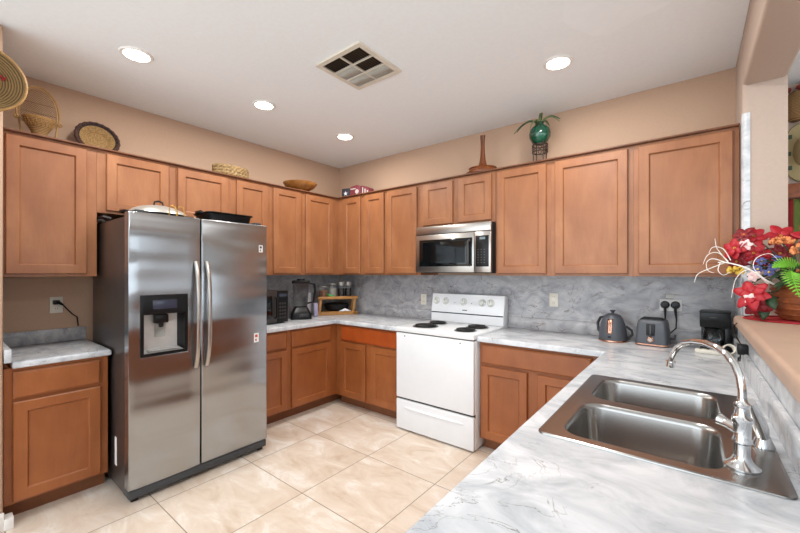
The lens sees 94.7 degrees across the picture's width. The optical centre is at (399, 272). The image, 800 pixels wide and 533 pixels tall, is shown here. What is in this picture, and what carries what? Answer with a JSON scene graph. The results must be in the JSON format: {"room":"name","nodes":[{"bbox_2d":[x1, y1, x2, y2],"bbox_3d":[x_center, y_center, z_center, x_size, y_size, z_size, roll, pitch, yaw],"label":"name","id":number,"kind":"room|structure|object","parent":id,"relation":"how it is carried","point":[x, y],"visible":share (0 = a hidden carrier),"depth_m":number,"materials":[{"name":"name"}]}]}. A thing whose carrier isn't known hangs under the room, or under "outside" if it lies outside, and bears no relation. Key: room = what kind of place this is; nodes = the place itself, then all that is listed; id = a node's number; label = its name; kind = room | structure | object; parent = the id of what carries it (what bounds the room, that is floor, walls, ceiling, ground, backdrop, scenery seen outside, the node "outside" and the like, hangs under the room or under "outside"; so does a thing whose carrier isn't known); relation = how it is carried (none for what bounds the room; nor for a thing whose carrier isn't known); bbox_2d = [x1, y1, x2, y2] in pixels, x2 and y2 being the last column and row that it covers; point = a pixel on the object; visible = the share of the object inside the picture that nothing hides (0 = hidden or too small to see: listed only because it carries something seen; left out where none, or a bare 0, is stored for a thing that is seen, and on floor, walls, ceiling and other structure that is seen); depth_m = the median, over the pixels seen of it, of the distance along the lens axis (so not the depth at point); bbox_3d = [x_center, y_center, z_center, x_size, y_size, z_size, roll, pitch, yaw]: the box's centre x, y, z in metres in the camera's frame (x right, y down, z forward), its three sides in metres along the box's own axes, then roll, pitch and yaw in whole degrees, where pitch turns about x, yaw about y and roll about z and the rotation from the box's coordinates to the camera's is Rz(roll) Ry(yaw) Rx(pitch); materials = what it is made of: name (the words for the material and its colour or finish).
{"room":"kitchen","nodes":[
{"label":"kitchen","id":0,"kind":"room"},
{"bbox_2d":[0,25,2,513],"bbox_3d":[-2.446,0.026,2.152,0.660,2.746,0.125,0,0,38],"label":"wall","id":1,"kind":"structure","parent":0,"point":[1,28],"depth_m":2.00,"materials":[{"name":"beige paint"}]},
{"bbox_2d":[0,512,13,532],"bbox_3d":[-2.191,1.349,1.972,0.073,0.100,0.169,0,0,38],"label":"baseboard","id":2,"kind":"structure","parent":1,"relation":"attached to","point":[7,520],"depth_m":2.00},
{"bbox_2d":[3,342,11,363],"bbox_3d":[-2.391,0.460,2.210,0.635,0.073,0.030,0,0,38],"label":"backsplash","id":3,"kind":"structure","parent":1,"relation":"attached to","point":[7,352],"depth_m":2.02,"materials":[{"name":"stone"}]},
{"bbox_2d":[0,51,27,111],"bbox_3d":[-2.154,-1.001,1.886,0.058,0.352,0.352,0,0,38],"label":"basket","id":4,"kind":"object","parent":1,"relation":"hanging from","point":[13,82],"visible":1,"depth_m":1.97,"materials":[{"name":"wicker"}]},
{"bbox_2d":[3,76,339,341],"bbox_3d":[-2.530,0.026,2.675,0.120,2.746,5.720,0,0,38],"label":"wall","id":5,"kind":"structure","parent":0,"point":[26,300],"depth_m":2.96,"materials":[{"name":"beige paint"}]},
{"bbox_2d":[3,326,85,346],"bbox_3d":[-2.500,0.451,2.599,0.019,0.094,0.442,0,0,38],"label":"backsplash","id":6,"kind":"structure","parent":5,"relation":"attached to","point":[13,339],"depth_m":2.58,"materials":[{"name":"stone"}]},
{"bbox_2d":[3,130,96,276],"bbox_3d":[-2.384,-0.418,2.489,0.337,0.889,0.469,0,0,38],"label":"upper cabinet","id":7,"kind":"object","parent":5,"relation":"attached to","point":[50,186],"visible":1,"depth_m":2.38,"materials":[{"name":"brown wood"}]},
{"bbox_2d":[3,127,337,198],"bbox_3d":[-1.588,-0.869,3.490,0.344,0.012,3.029,0,0,38],"label":"trim","id":8,"kind":"structure","parent":7,"relation":"on","point":[4,128],"depth_m":2.79,"materials":[{"name":"brown wood"}]},
{"bbox_2d":[13,86,62,137],"bbox_3d":[-2.388,-1.057,2.441,0.135,0.366,0.238,0,0,38],"label":"chair","id":9,"kind":"object","parent":8,"relation":"on","point":[37,124],"visible":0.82,"depth_m":2.43,"materials":[{"name":"wicker"}]},
{"bbox_2d":[74,121,120,150],"bbox_3d":[-2.236,-0.991,2.729,0.110,0.260,0.273,0,0,38],"label":"basket","id":10,"kind":"object","parent":8,"relation":"on","point":[96,134],"visible":0.8,"depth_m":2.75,"materials":[{"name":"wicker"}]},
{"bbox_2d":[212,163,248,178],"bbox_3d":[-1.562,-0.922,3.406,0.198,0.101,0.337,0,0,38],"label":"rope basket","id":11,"kind":"object","parent":8,"relation":"on","point":[229,169],"visible":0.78,"depth_m":3.31,"materials":[{"name":"beige fabric"}]},
{"bbox_2d":[283,180,316,190],"bbox_3d":[-1.089,-0.921,4.021,0.360,0.092,0.360,0,0,38],"label":"wooden bowl","id":12,"kind":"object","parent":8,"relation":"on","point":[305,185],"visible":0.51,"depth_m":3.90,"materials":[{"name":"brown wood"}]},
{"bbox_2d":[50,297,62,312],"bbox_3d":[-2.469,0.234,2.649,0.007,0.115,0.070,0,0,38],"label":"wall outlet","id":13,"kind":"object","parent":5,"relation":"attached to","point":[53,308],"visible":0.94,"depth_m":2.65,"materials":[{"name":"beige plastic"}]},
{"bbox_2d":[53,300,78,325],"bbox_3d":[-2.418,0.296,2.671,0.044,0.197,0.142,0,0,38],"label":"plug","id":14,"kind":"object","parent":5,"relation":"attached to","point":[55,302],"visible":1,"depth_m":2.65,"materials":[{"name":"black plastic"}]},
{"bbox_2d":[97,149,230,218],"bbox_3d":[-1.941,-0.642,3.050,0.337,0.441,0.959,0,0,38],"label":"upper cabinet","id":15,"kind":"object","parent":5,"relation":"attached to","point":[126,182],"visible":0.73,"depth_m":2.85,"materials":[{"name":"brown wood"}]},
{"bbox_2d":[231,177,269,274],"bbox_3d":[-1.522,-0.418,3.579,0.337,0.889,0.389,0,0,38],"label":"upper cabinet","id":16,"kind":"object","parent":5,"relation":"attached to","point":[249,198],"visible":0.44,"depth_m":3.50,"materials":[{"name":"brown wood"}]},
{"bbox_2d":[270,185,301,274],"bbox_3d":[-1.281,-0.418,3.884,0.337,0.889,0.387,0,0,38],"label":"upper cabinet","id":17,"kind":"object","parent":5,"relation":"attached to","point":[285,204],"visible":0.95,"depth_m":3.77,"materials":[{"name":"brown wood"}]},
{"bbox_2d":[267,275,339,316],"bbox_3d":[-1.277,0.263,4.144,0.022,0.471,1.619,0,0,38],"label":"backsplash","id":18,"kind":"structure","parent":5,"relation":"attached to","point":[276,282],"depth_m":4.33,"materials":[{"name":"stone"}]},
{"bbox_2d":[302,192,337,274],"bbox_3d":[-0.905,-0.418,4.358,0.337,0.889,0.820,0,0,38],"label":"upper cabinet","id":19,"kind":"object","parent":5,"relation":"attached to","point":[319,213],"visible":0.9,"depth_m":4.12,"materials":[{"name":"brown wood"}]},
{"bbox_2d":[1,398,494,532],"bbox_3d":[0.589,1.449,0.557,7.640,0.100,6.270,0,0,38],"label":"floor","id":20,"kind":"structure","parent":0,"point":[336,466],"depth_m":2.39,"materials":[{"name":"tile"}]},
{"bbox_2d":[3,356,107,514],"bbox_3d":[-2.274,0.968,2.398,0.621,0.860,0.464,0,0,38],"label":"base cabinet","id":21,"kind":"object","parent":20,"relation":"on","point":[55,415],"visible":0.96,"depth_m":2.19,"materials":[{"name":"brown wood"}]},
{"bbox_2d":[9,339,111,368],"bbox_3d":[-2.254,0.517,2.410,0.639,0.038,0.448,0,0,38],"label":"countertop","id":22,"kind":"structure","parent":21,"relation":"on","point":[63,351],"depth_m":2.32,"materials":[{"name":"stone"}]},
{"bbox_2d":[93,209,266,501],"bbox_3d":[-1.635,0.506,2.796,0.893,1.784,0.915,0,0,38],"label":"refrigerator","id":23,"kind":"object","parent":20,"relation":"on","point":[180,303],"visible":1,"depth_m":2.46,"materials":[{"name":"metal"}]},
{"bbox_2d":[97,215,110,223],"bbox_3d":[-2.057,-0.371,2.742,0.278,0.048,0.308,0,0,38],"label":"griddle","id":24,"kind":"object","parent":23,"relation":"on","point":[102,216],"visible":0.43,"depth_m":2.58,"materials":[{"name":"metal"}]},
{"bbox_2d":[119,200,193,217],"bbox_3d":[-1.712,-0.429,2.614,0.278,0.164,0.460,0,0,38],"label":"lid","id":25,"kind":"object","parent":23,"relation":"on","point":[156,209],"visible":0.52,"depth_m":2.52,"materials":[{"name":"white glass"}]},
{"bbox_2d":[169,205,184,216],"bbox_3d":[-1.502,-0.410,2.482,0.018,0.080,0.105,0,0,38],"label":"wire stand","id":26,"kind":"object","parent":23,"relation":"on","point":[172,205],"visible":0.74,"depth_m":2.48,"materials":[{"name":"gold metal"}]},
{"bbox_2d":[193,210,252,223],"bbox_3d":[-1.399,-0.407,2.928,0.290,0.119,0.401,0,0,38],"label":"tray","id":27,"kind":"object","parent":23,"relation":"on","point":[209,215],"visible":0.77,"depth_m":2.81,"materials":[{"name":"black plastic"}]},
{"bbox_2d":[267,330,287,423],"bbox_3d":[-1.405,0.968,3.496,0.621,0.860,0.403,0,0,38],"label":"base cabinet","id":28,"kind":"object","parent":20,"relation":"on","point":[277,342],"visible":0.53,"depth_m":3.38,"materials":[{"name":"brown wood"}]},
{"bbox_2d":[283,323,340,418],"bbox_3d":[-0.910,0.968,4.123,0.621,0.860,1.193,0,0,38],"label":"base cabinet","id":29,"kind":"object","parent":20,"relation":"on","point":[311,350],"visible":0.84,"depth_m":3.68,"materials":[{"name":"brown wood"}]},
{"bbox_2d":[267,313,428,332],"bbox_3d":[-0.699,0.517,3.687,1.494,0.038,1.619,0,0,38],"label":"countertop","id":30,"kind":"structure","parent":29,"relation":"on","point":[385,322],"depth_m":3.74,"materials":[{"name":"stone"}]},
{"bbox_2d":[267,289,287,323],"bbox_3d":[-1.394,0.337,3.580,0.419,0.322,0.480,0,0,38],"label":"countertop microwave","id":31,"kind":"object","parent":30,"relation":"on","point":[277,300],"visible":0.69,"depth_m":3.57,"materials":[{"name":"metal"}]},
{"bbox_2d":[290,279,315,319],"bbox_3d":[-1.046,0.283,3.995,0.276,0.431,0.242,0,0,-17],"label":"blender","id":32,"kind":"object","parent":30,"relation":"on","point":[300,311],"visible":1,"depth_m":3.92,"materials":[{"name":"black plastic"}]},
{"bbox_2d":[307,293,310,311],"bbox_3d":[-1.078,0.368,4.293,0.084,0.260,0.084,0,0,38],"label":"paper roll","id":33,"kind":"object","parent":30,"relation":"on","point":[309,294],"visible":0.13,"depth_m":4.26,"materials":[{"name":"white paper"}]},
{"bbox_2d":[313,303,317,316],"bbox_3d":[-0.954,0.422,4.176,0.050,0.154,0.034,0,0,-22],"label":"paper packet","id":34,"kind":"object","parent":30,"relation":"on","point":[315,305],"visible":0.98,"depth_m":4.17,"materials":[{"name":"paper"}]},
{"bbox_2d":[316,296,357,315],"bbox_3d":[-0.758,0.389,4.394,0.485,0.218,0.182,0,0,-20],"label":"shelf","id":35,"kind":"object","parent":30,"relation":"on","point":[353,298],"visible":0.77,"depth_m":4.34,"materials":[{"name":"brown wood"}]},
{"bbox_2d":[319,286,326,296],"bbox_3d":[-0.905,0.222,4.338,0.100,0.128,0.100,0,0,-7],"label":"glass jar","id":36,"kind":"object","parent":35,"relation":"on","point":[322,289],"visible":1,"depth_m":4.29,"materials":[{"name":"white"}]},
{"bbox_2d":[328,283,336,296],"bbox_3d":[-0.808,0.207,4.394,0.104,0.158,0.104,0,0,-7],"label":"glass jar","id":37,"kind":"object","parent":35,"relation":"on","point":[332,288],"visible":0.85,"depth_m":4.35,"materials":[{"name":"white"}]},
{"bbox_2d":[323,302,349,310],"bbox_3d":[-0.763,0.408,4.431,0.319,0.107,0.134,0,0,-7],"label":"pot","id":38,"kind":"object","parent":35,"relation":"on","point":[330,306],"visible":0.94,"depth_m":4.38,"materials":[{"name":"metal"}]},
{"bbox_2d":[338,282,344,295],"bbox_3d":[-0.708,0.199,4.440,0.078,0.174,0.078,0,0,38],"label":"canister","id":39,"kind":"object","parent":35,"relation":"on","point":[340,284],"visible":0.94,"depth_m":4.41,"materials":[{"name":"clear glass"}]},
{"bbox_2d":[345,282,350,295],"bbox_3d":[-0.627,0.199,4.468,0.078,0.174,0.078,0,0,38],"label":"canister","id":40,"kind":"object","parent":35,"relation":"on","point":[347,284],"visible":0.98,"depth_m":4.43,"materials":[{"name":"clear glass"}]},
{"bbox_2d":[336,323,397,418],"bbox_3d":[-0.155,0.968,3.891,0.892,0.860,0.621,0,0,38],"label":"base cabinet","id":41,"kind":"object","parent":20,"relation":"on","point":[366,358],"visible":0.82,"depth_m":3.65,"materials":[{"name":"brown wood"}]},
{"bbox_2d":[396,293,507,451],"bbox_3d":[0.473,0.805,3.338,0.772,1.186,0.693,0,0,38],"label":"electric range","id":42,"kind":"object","parent":20,"relation":"on","point":[438,358],"visible":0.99,"depth_m":3.10,"materials":[{"name":"white metal"}]},
{"bbox_2d":[396,320,507,340],"bbox_3d":[0.477,0.506,3.342,0.772,0.042,0.682,0,0,38],"label":"cooktop","id":43,"kind":"object","parent":42,"relation":"in","point":[450,330],"depth_m":3.19,"materials":[{"name":"white metal"}]},
{"bbox_2d":[480,342,597,449],"bbox_3d":[1.151,0.968,2.858,0.872,0.860,0.621,0,0,38],"label":"base cabinet","id":44,"kind":"object","parent":20,"relation":"on","point":[516,382],"visible":0.52,"depth_m":2.71,"materials":[{"name":"brown wood"}]},
{"bbox_2d":[0,0,799,168],"bbox_3d":[0.589,-1.397,0.557,7.640,0.100,6.270,0,0,38],"label":"ceiling","id":45,"kind":"structure","parent":0,"point":[468,67],"depth_m":2.34,"materials":[{"name":"white paint"}]},
{"bbox_2d":[118,46,153,63],"bbox_3d":[-1.630,-1.339,2.281,0.180,0.016,0.180,0,0,38],"label":"recessed light","id":46,"kind":"object","parent":45,"relation":"in","point":[134,54],"visible":1,"depth_m":2.26,"materials":[{"name":"white"}]},
{"bbox_2d":[252,100,275,110],"bbox_3d":[-1.094,-1.339,2.967,0.180,0.016,0.180,0,0,38],"label":"recessed light","id":47,"kind":"object","parent":45,"relation":"in","point":[260,104],"visible":1,"depth_m":2.94,"materials":[{"name":"white"}]},
{"bbox_2d":[336,133,353,139],"bbox_3d":[-0.546,-1.339,3.655,0.180,0.016,0.180,0,0,38],"label":"recessed light","id":48,"kind":"object","parent":45,"relation":"in","point":[342,136],"visible":1,"depth_m":3.63,"materials":[{"name":"white"}]},
{"bbox_2d":[315,41,401,89],"bbox_3d":[-0.269,-1.341,2.422,0.400,0.013,0.400,0,0,38],"label":"ceiling vent","id":49,"kind":"object","parent":45,"relation":"in","point":[357,65],"visible":1,"depth_m":2.40,"materials":[{"name":"white metal"}]},
{"bbox_2d":[543,55,572,70],"bbox_3d":[1.015,-1.339,2.369,0.180,0.016,0.180,0,0,38],"label":"recessed light","id":50,"kind":"object","parent":45,"relation":"in","point":[559,62],"visible":1,"depth_m":2.35,"materials":[{"name":"white"}]},
{"bbox_2d":[340,67,735,331],"bbox_3d":[0.748,0.026,3.651,3.810,2.746,0.120,0,0,38],"label":"wall","id":51,"kind":"structure","parent":0,"point":[708,101],"depth_m":2.99,"materials":[{"name":"beige paint"}]},
{"bbox_2d":[338,191,385,274],"bbox_3d":[-0.346,-0.418,4.224,0.748,0.889,0.337,0,0,38],"label":"upper cabinet","id":52,"kind":"object","parent":51,"relation":"attached to","point":[361,218],"visible":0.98,"depth_m":4.09,"materials":[{"name":"brown wood"}]},
{"bbox_2d":[338,123,739,198],"bbox_3d":[0.737,-0.869,3.363,3.460,0.012,0.344,0,0,38],"label":"trim","id":53,"kind":"structure","parent":52,"relation":"on","point":[737,124],"depth_m":2.73,"materials":[{"name":"brown wood"}]},
{"bbox_2d":[342,188,349,196],"bbox_3d":[-0.623,-0.932,4.384,0.110,0.115,0.082,0,0,28],"label":"tin","id":54,"kind":"object","parent":53,"relation":"on","point":[345,192],"visible":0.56,"depth_m":4.34,"materials":[{"name":"grey metal"}]},
{"bbox_2d":[350,185,361,194],"bbox_3d":[-0.491,-0.941,4.293,0.169,0.132,0.102,0,0,34],"label":"box","id":55,"kind":"object","parent":53,"relation":"on","point":[357,189],"visible":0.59,"depth_m":4.25,"materials":[{"name":"red cardboard"}]},
{"bbox_2d":[362,186,373,192],"bbox_3d":[-0.364,-0.934,4.197,0.129,0.119,0.082,0,0,44],"label":"striped box","id":56,"kind":"object","parent":53,"relation":"on","point":[364,188],"visible":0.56,"depth_m":4.17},
{"bbox_2d":[466,135,496,173],"bbox_3d":[0.749,-1.056,3.338,0.308,0.362,0.308,0,0,38],"label":"bud vase","id":57,"kind":"object","parent":53,"relation":"on","point":[482,166],"visible":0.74,"depth_m":3.31,"materials":[{"name":"brown wood"}]},
{"bbox_2d":[532,140,547,160],"bbox_3d":[1.141,-0.968,3.009,0.124,0.186,0.124,0,0,38],"label":"stand","id":58,"kind":"object","parent":53,"relation":"on","point":[543,143],"visible":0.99,"depth_m":3.00,"materials":[{"name":"brown metal"}]},
{"bbox_2d":[514,113,559,145],"bbox_3d":[1.126,-1.159,3.021,0.347,0.228,0.211,0,0,27],"label":"vase","id":59,"kind":"object","parent":58,"relation":"on","point":[540,132],"visible":0.97,"depth_m":2.96,"materials":[{"name":"green ceramic"}]},
{"bbox_2d":[386,184,437,274],"bbox_3d":[0.120,-0.418,3.856,0.438,0.889,0.337,0,0,38],"label":"upper cabinet","id":60,"kind":"object","parent":51,"relation":"attached to","point":[403,205],"visible":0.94,"depth_m":3.73,"materials":[{"name":"brown wood"}]},
{"bbox_2d":[421,171,495,226],"bbox_3d":[0.597,-0.647,3.479,0.776,0.431,0.337,0,0,38],"label":"upper cabinet","id":61,"kind":"object","parent":51,"relation":"attached to","point":[471,198],"visible":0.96,"depth_m":3.31,"materials":[{"name":"brown wood"}]},
{"bbox_2d":[416,221,495,272],"bbox_3d":[0.561,-0.210,3.436,0.770,0.433,0.446,0,0,38],"label":"microwave oven","id":62,"kind":"object","parent":61,"relation":"attached to","point":[467,247],"visible":0.98,"depth_m":3.25,"materials":[{"name":"metal"}]},
{"bbox_2d":[496,161,550,275],"bbox_3d":[1.078,-0.418,3.098,0.450,0.889,0.337,0,0,38],"label":"upper cabinet","id":63,"kind":"object","parent":51,"relation":"attached to","point":[523,193],"visible":0.96,"depth_m":2.96,"materials":[{"name":"brown wood"}]},
{"bbox_2d":[341,275,733,342],"bbox_3d":[0.711,0.263,3.590,3.781,0.471,0.022,0,0,38],"label":"backsplash","id":64,"kind":"structure","parent":51,"relation":"attached to","point":[581,299],"depth_m":3.07,"materials":[{"name":"stone"}]},
{"bbox_2d":[421,294,426,304],"bbox_3d":[0.254,0.289,3.954,0.070,0.115,0.007,0,0,38],"label":"wall outlet","id":65,"kind":"object","parent":64,"relation":"attached to","point":[423,296],"visible":1,"depth_m":3.95,"materials":[{"name":"white plastic"}]},
{"bbox_2d":[549,293,557,306],"bbox_3d":[1.303,0.234,3.125,0.070,0.115,0.007,0,0,38],"label":"wall outlet","id":66,"kind":"object","parent":64,"relation":"attached to","point":[553,297],"visible":1,"depth_m":3.12,"materials":[{"name":"white plastic"}]},
{"bbox_2d":[660,294,681,333],"bbox_3d":[1.915,0.312,2.611,0.128,0.313,0.053,0,0,38],"label":"double outlet","id":67,"kind":"object","parent":64,"relation":"attached to","point":[666,305],"visible":0.95,"depth_m":2.61,"materials":[{"name":"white plastic"}]},
{"bbox_2d":[551,146,632,275],"bbox_3d":[1.466,-0.418,2.791,0.538,0.889,0.337,0,0,38],"label":"upper cabinet","id":68,"kind":"object","parent":51,"relation":"attached to","point":[592,193],"visible":0.96,"depth_m":2.65,"materials":[{"name":"brown wood"}]},
{"bbox_2d":[633,126,739,276],"bbox_3d":[1.887,-0.418,2.458,0.533,0.889,0.337,0,0,38],"label":"upper cabinet","id":69,"kind":"object","parent":51,"relation":"attached to","point":[686,189],"visible":0.98,"depth_m":2.32,"materials":[{"name":"brown wood"}]},
{"bbox_2d":[736,0,799,342],"bbox_3d":[0.709,0.016,0.386,0.180,2.766,6.150,0,0,38],"label":"wall","id":70,"kind":"structure","parent":0,"point":[766,101],"depth_m":2.00,"materials":[{"name":"beige paint"}]},
{"bbox_2d":[741,112,749,314],"bbox_3d":[1.962,-0.329,2.106,0.022,1.144,0.068,0,0,8],"label":"strip","id":71,"kind":"object","parent":70,"relation":"attached to","point":[745,118],"visible":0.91,"depth_m":2.08,"materials":[{"name":"stone"}]},
{"bbox_2d":[788,83,799,283],"bbox_3d":[4.062,0.026,1.731,3.410,2.746,0.120,0,0,38],"label":"wall","id":72,"kind":"structure","parent":0,"point":[793,86],"depth_m":2.64,"materials":[{"name":"beige paint"}]},
{"bbox_2d":[788,183,799,267],"bbox_3d":[2.854,-0.326,2.582,0.320,0.610,0.030,0,0,38],"label":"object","id":73,"kind":"object","parent":72,"relation":"attached to","point":[793,189],"visible":0.24,"depth_m":2.61,"materials":[{"name":"red fabric"}]},
{"bbox_2d":[788,84,799,93],"bbox_3d":[2.888,-1.274,2.514,0.428,0.123,0.114,0,0,38],"label":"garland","id":74,"kind":"object","parent":72,"relation":"attached to","point":[798,85],"visible":0.34,"depth_m":2.58},
{"bbox_2d":[788,123,799,181],"bbox_3d":[2.809,-0.851,2.557,0.214,0.422,0.121,0,0,38],"label":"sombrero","id":75,"kind":"object","parent":72,"relation":"attached to","point":[794,133],"visible":0.69,"depth_m":2.62,"materials":[{"name":"beige wicker"}]},
{"bbox_2d":[788,90,799,122],"bbox_3d":[2.780,-1.169,2.586,0.120,0.215,0.124,0,0,38],"label":"woven basket","id":76,"kind":"object","parent":72,"relation":"attached to","point":[794,96],"visible":0.88,"depth_m":2.56,"materials":[{"name":"wicker"}]},
{"bbox_3d":[0.408,0.846,0.006,0.180,1.105,5.180,0,0,38],"label":"wall","id":77,"kind":"structure","parent":0,"visible":0},
{"bbox_2d":[731,277,799,476],"bbox_3d":[1.164,0.263,1.126,0.024,0.470,3.315,0,0,38],"label":"backsplash","id":78,"kind":"structure","parent":77,"relation":"attached to","point":[782,409],"depth_m":1.21,"materials":[{"name":"stone"}]},
{"bbox_2d":[733,323,748,361],"bbox_3d":[1.746,0.356,1.890,0.059,0.191,0.167,0,0,38],"label":"adapter","id":79,"kind":"object","parent":78,"relation":"attached to","point":[742,349],"visible":0.92,"depth_m":1.84,"materials":[{"name":"black plastic"}]},
{"bbox_2d":[733,315,799,403],"bbox_3d":[0.570,0.268,-0.008,0.528,0.049,5.360,0,0,38],"label":"bar ledge","id":80,"kind":"object","parent":77,"relation":"on","point":[777,344],"visible":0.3,"depth_m":1.26,"materials":[{"name":"beige paint"}]},
{"bbox_2d":[742,315,799,324],"bbox_3d":[2.013,0.238,1.809,0.490,0.010,0.353,0,0,38],"label":"place mat","id":81,"kind":"object","parent":80,"relation":"on","point":[771,318],"visible":0.73,"depth_m":1.85,"materials":[{"name":"red fabric"}]},
{"bbox_2d":[694,225,799,320],"bbox_3d":[1.954,-0.007,1.900,0.509,0.486,0.599,0,0,-40],"label":"flower basket","id":82,"kind":"object","parent":81,"relation":"on","point":[784,298],"visible":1,"depth_m":1.86,"materials":[{"name":"red plant"}]},
{"bbox_2d":[769,284,799,320],"bbox_3d":[2.029,0.148,1.797,0.329,0.176,0.313,0,0,38],"label":"basket","id":83,"kind":"object","parent":81,"relation":"on","point":[785,303],"depth_m":1.79,"materials":[{"name":"brown wicker"}]},
{"bbox_2d":[791,239,799,282],"bbox_3d":[2.213,0.023,1.989,0.148,0.440,0.144,0,0,38],"label":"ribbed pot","id":84,"kind":"object","parent":80,"relation":"on","point":[797,240],"visible":0.16,"depth_m":2.00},
{"bbox_3d":[0.229,0.968,0.453,0.621,0.860,1.059,0,0,38],"label":"base cabinet","id":85,"kind":"object","parent":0,"visible":0},
{"bbox_2d":[405,327,799,532],"bbox_3d":[0.572,0.517,1.597,1.535,0.038,3.319,0,0,38],"label":"countertop","id":86,"kind":"structure","parent":85,"relation":"on","point":[534,481],"depth_m":0.86,"materials":[{"name":"stone"}]},
{"bbox_2d":[596,310,633,342],"bbox_3d":[1.553,0.385,2.689,0.250,0.226,0.187,0,0,40],"label":"kettle","id":87,"kind":"object","parent":86,"relation":"on","point":[612,328],"visible":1,"depth_m":2.63,"materials":[{"name":"grey metal"}]},
{"bbox_2d":[635,316,675,347],"bbox_3d":[1.752,0.403,2.528,0.219,0.190,0.188,0,0,43],"label":"toaster","id":88,"kind":"object","parent":86,"relation":"on","point":[650,331],"visible":1,"depth_m":2.48,"materials":[{"name":"grey plastic"}]},
{"bbox_2d":[538,374,798,499],"bbox_3d":[0.902,0.587,1.297,0.565,0.189,0.829,0,0,38],"label":"sink","id":89,"kind":"object","parent":86,"relation":"in","point":[672,427],"visible":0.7,"depth_m":1.27,"materials":[{"name":"metal"}]},
{"bbox_2d":[666,339,761,474],"bbox_3d":[0.881,0.344,1.076,0.072,0.296,0.361,0,0,6],"label":"faucet","id":90,"kind":"object","parent":89,"relation":"on","point":[741,423],"visible":1,"depth_m":0.93,"materials":[{"name":"silver metal"}]},
{"bbox_2d":[748,398,775,450],"bbox_3d":[0.995,0.419,1.031,0.117,0.147,0.052,0,0,-18],"label":"sprayer","id":91,"kind":"object","parent":89,"relation":"on","point":[762,440],"visible":0.73,"depth_m":1.02,"materials":[{"name":"silver metal"}]},
{"bbox_2d":[695,348,721,355],"bbox_3d":[1.893,0.485,2.254,0.140,0.027,0.044,0,0,44],"label":"power strip","id":92,"kind":"object","parent":86,"relation":"on","point":[697,350],"visible":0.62,"depth_m":2.25,"materials":[{"name":"white plastic"}]},
{"bbox_2d":[699,309,730,351],"bbox_3d":[2.021,0.372,2.363,0.152,0.252,0.178,0,0,42],"label":"coffee maker","id":93,"kind":"object","parent":86,"relation":"on","point":[715,325],"visible":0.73,"depth_m":2.31,"materials":[{"name":"black plastic"}]},
{"bbox_2d":[723,344,735,353],"bbox_3d":[1.952,0.456,2.189,0.064,0.062,0.045,0,0,38],"label":"coil","id":94,"kind":"object","parent":86,"relation":"on","point":[733,347],"visible":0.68,"depth_m":2.18,"materials":[{"name":"white plastic"}]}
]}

